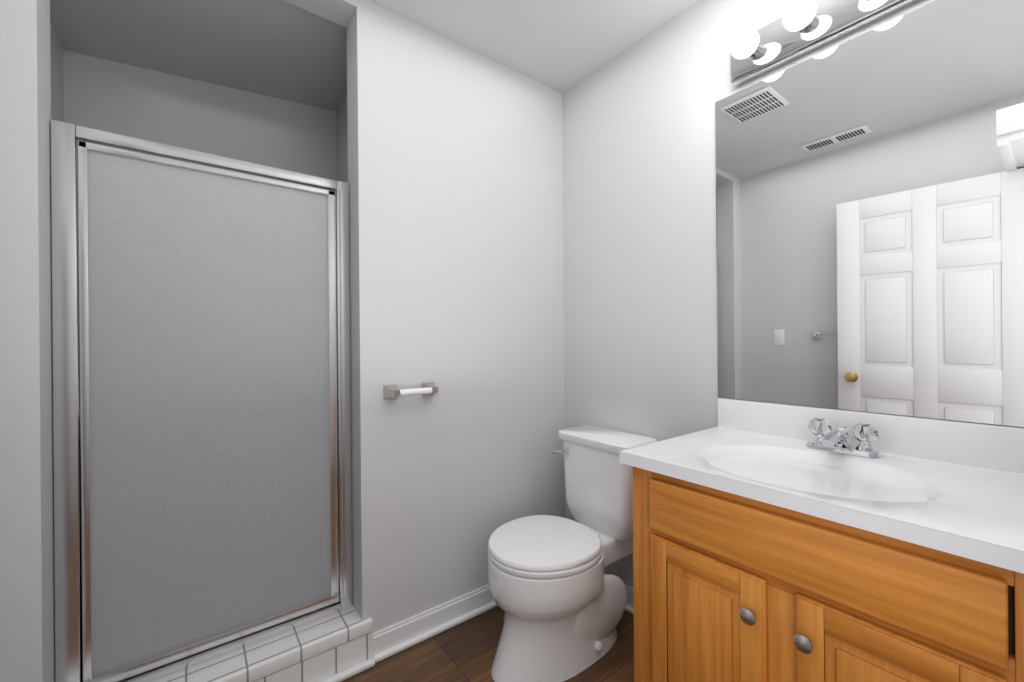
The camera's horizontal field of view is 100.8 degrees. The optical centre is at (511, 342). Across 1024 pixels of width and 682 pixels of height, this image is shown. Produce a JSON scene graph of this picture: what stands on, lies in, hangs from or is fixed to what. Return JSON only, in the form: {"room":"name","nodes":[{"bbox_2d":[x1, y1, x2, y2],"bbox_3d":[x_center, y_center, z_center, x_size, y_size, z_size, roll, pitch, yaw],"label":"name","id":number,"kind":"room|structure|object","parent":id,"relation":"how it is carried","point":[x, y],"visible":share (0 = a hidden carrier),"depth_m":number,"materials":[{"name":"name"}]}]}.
{"room":"bathroom","nodes":[
{"label":"bathroom","id":0,"kind":"room"},
{"bbox_2d":[50,0,347,182],"bbox_3d":[-1.146,-0.070,1.713,1.040,2.380,0.720,0,0,-37],"label":"shower stall","id":1,"kind":"structure","parent":0,"point":[262,82],"depth_m":1.81,"materials":[{"name":"grey paint"}]},
{"bbox_2d":[0,0,565,681],"bbox_3d":[-0.551,-0.045,1.630,1.950,2.440,0.130,0,0,-37],"label":"wall","id":2,"kind":"structure","parent":0,"point":[456,214],"depth_m":1.67,"materials":[{"name":"grey paint"}]},
{"bbox_2d":[50,120,351,681],"bbox_3d":[-0.946,0.203,1.405,0.791,1.630,0.042,0,0,-37],"label":"shower door","id":3,"kind":"structure","parent":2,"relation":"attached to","point":[201,405],"depth_m":1.34,"materials":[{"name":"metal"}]},
{"bbox_2d":[149,605,372,681],"bbox_3d":[-0.908,1.098,1.395,0.830,0.160,0.231,0,0,-37],"label":"shower curb","id":4,"kind":"structure","parent":2,"relation":"attached to","point":[323,648],"depth_m":1.43,"materials":[{"name":"white tile"}]},
{"bbox_2d":[320,584,497,681],"bbox_3d":[-0.489,1.126,1.562,1.950,0.097,0.040,0,0,-37],"label":"baseboard","id":5,"kind":"structure","parent":2,"relation":"attached to","point":[394,639],"depth_m":1.67,"materials":[{"name":"white paint"}]},
{"bbox_2d":[384,382,437,398],"bbox_3d":[-0.381,0.188,1.631,0.208,0.052,0.066,0,0,-37],"label":"toilet paper holder","id":6,"kind":"object","parent":2,"relation":"attached to","point":[393,391],"visible":1,"depth_m":1.60,"materials":[{"name":"silver metal"}]},
{"bbox_2d":[342,606,633,681],"bbox_3d":[-0.244,1.222,1.239,2.150,0.100,2.750,0,0,-37],"label":"floor","id":7,"kind":"structure","parent":0,"point":[465,651],"depth_m":1.56,"materials":[{"name":"wood"}]},
{"bbox_2d":[487,425,657,681],"bbox_3d":[0.213,0.780,1.663,0.687,0.776,0.404,0,0,-37],"label":"toilet","id":8,"kind":"object","parent":7,"relation":"on","point":[559,597],"visible":0.96,"depth_m":1.52,"materials":[{"name":"white ceramic"}]},
{"bbox_2d":[619,398,1023,681],"bbox_3d":[0.761,0.681,1.034,0.583,0.964,0.795,0,0,-37],"label":"bathroom vanity","id":9,"kind":"object","parent":7,"relation":"on","point":[774,542],"visible":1,"depth_m":0.91,"materials":[{"name":"brown wood"}]},
{"bbox_2d":[806,417,881,458],"bbox_3d":[0.871,0.257,1.136,0.138,0.086,0.166,-1,0,-37],"label":"faucet","id":10,"kind":"object","parent":9,"relation":"on","point":[827,443],"depth_m":1.13,"materials":[{"name":"silver metal"}]},
{"bbox_2d":[367,0,698,92],"bbox_3d":[-0.019,-1.320,0.912,2.150,0.100,1.930,0,0,-37],"label":"ceiling","id":11,"kind":"structure","parent":0,"point":[561,46],"depth_m":1.71,"materials":[{"name":"white paint"}]},
{"bbox_2d":[562,0,1023,588],"bbox_3d":[0.810,-0.057,1.530,0.100,2.440,1.930,0,0,-37],"label":"wall","id":12,"kind":"structure","parent":0,"point":[640,260],"depth_m":1.76,"materials":[{"name":"grey paint"}]},
{"bbox_2d":[604,573,633,615],"bbox_3d":[0.521,1.117,1.818,0.030,0.097,0.750,0,0,-37],"label":"baseboard","id":13,"kind":"structure","parent":12,"relation":"attached to","point":[629,608],"depth_m":1.83,"materials":[{"name":"white paint"}]},
{"bbox_2d":[730,0,918,86],"bbox_3d":[0.936,-0.953,1.209,0.071,0.130,0.610,0,0,-37],"label":"vanity light bar","id":14,"kind":"object","parent":12,"relation":"attached to","point":[780,44],"visible":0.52,"depth_m":1.26,"materials":[{"name":"silver metal"}]},
{"bbox_2d":[730,27,759,58],"bbox_3d":[0.741,-0.951,1.349,0.076,0.084,0.084,0,0,-43],"label":"vanity light","id":15,"kind":"object","parent":14,"relation":"attached to","point":[746,41],"depth_m":1.33,"materials":[{"name":"white glass"}]},
{"bbox_2d":[782,0,816,30],"bbox_3d":[0.833,-0.952,1.227,0.076,0.084,0.084,0,0,-43],"label":"vanity light","id":16,"kind":"object","parent":14,"relation":"attached to","point":[798,15],"depth_m":1.21,"materials":[{"name":"white glass"}]},
{"bbox_2d":[715,0,1023,426],"bbox_3d":[0.980,-0.337,1.213,0.005,1.064,0.795,0,0,-37],"label":"mirror","id":17,"kind":"object","parent":12,"relation":"attached to","point":[870,217],"visible":1,"depth_m":1.16,"materials":[{"name":"silver mirror"}]}
]}

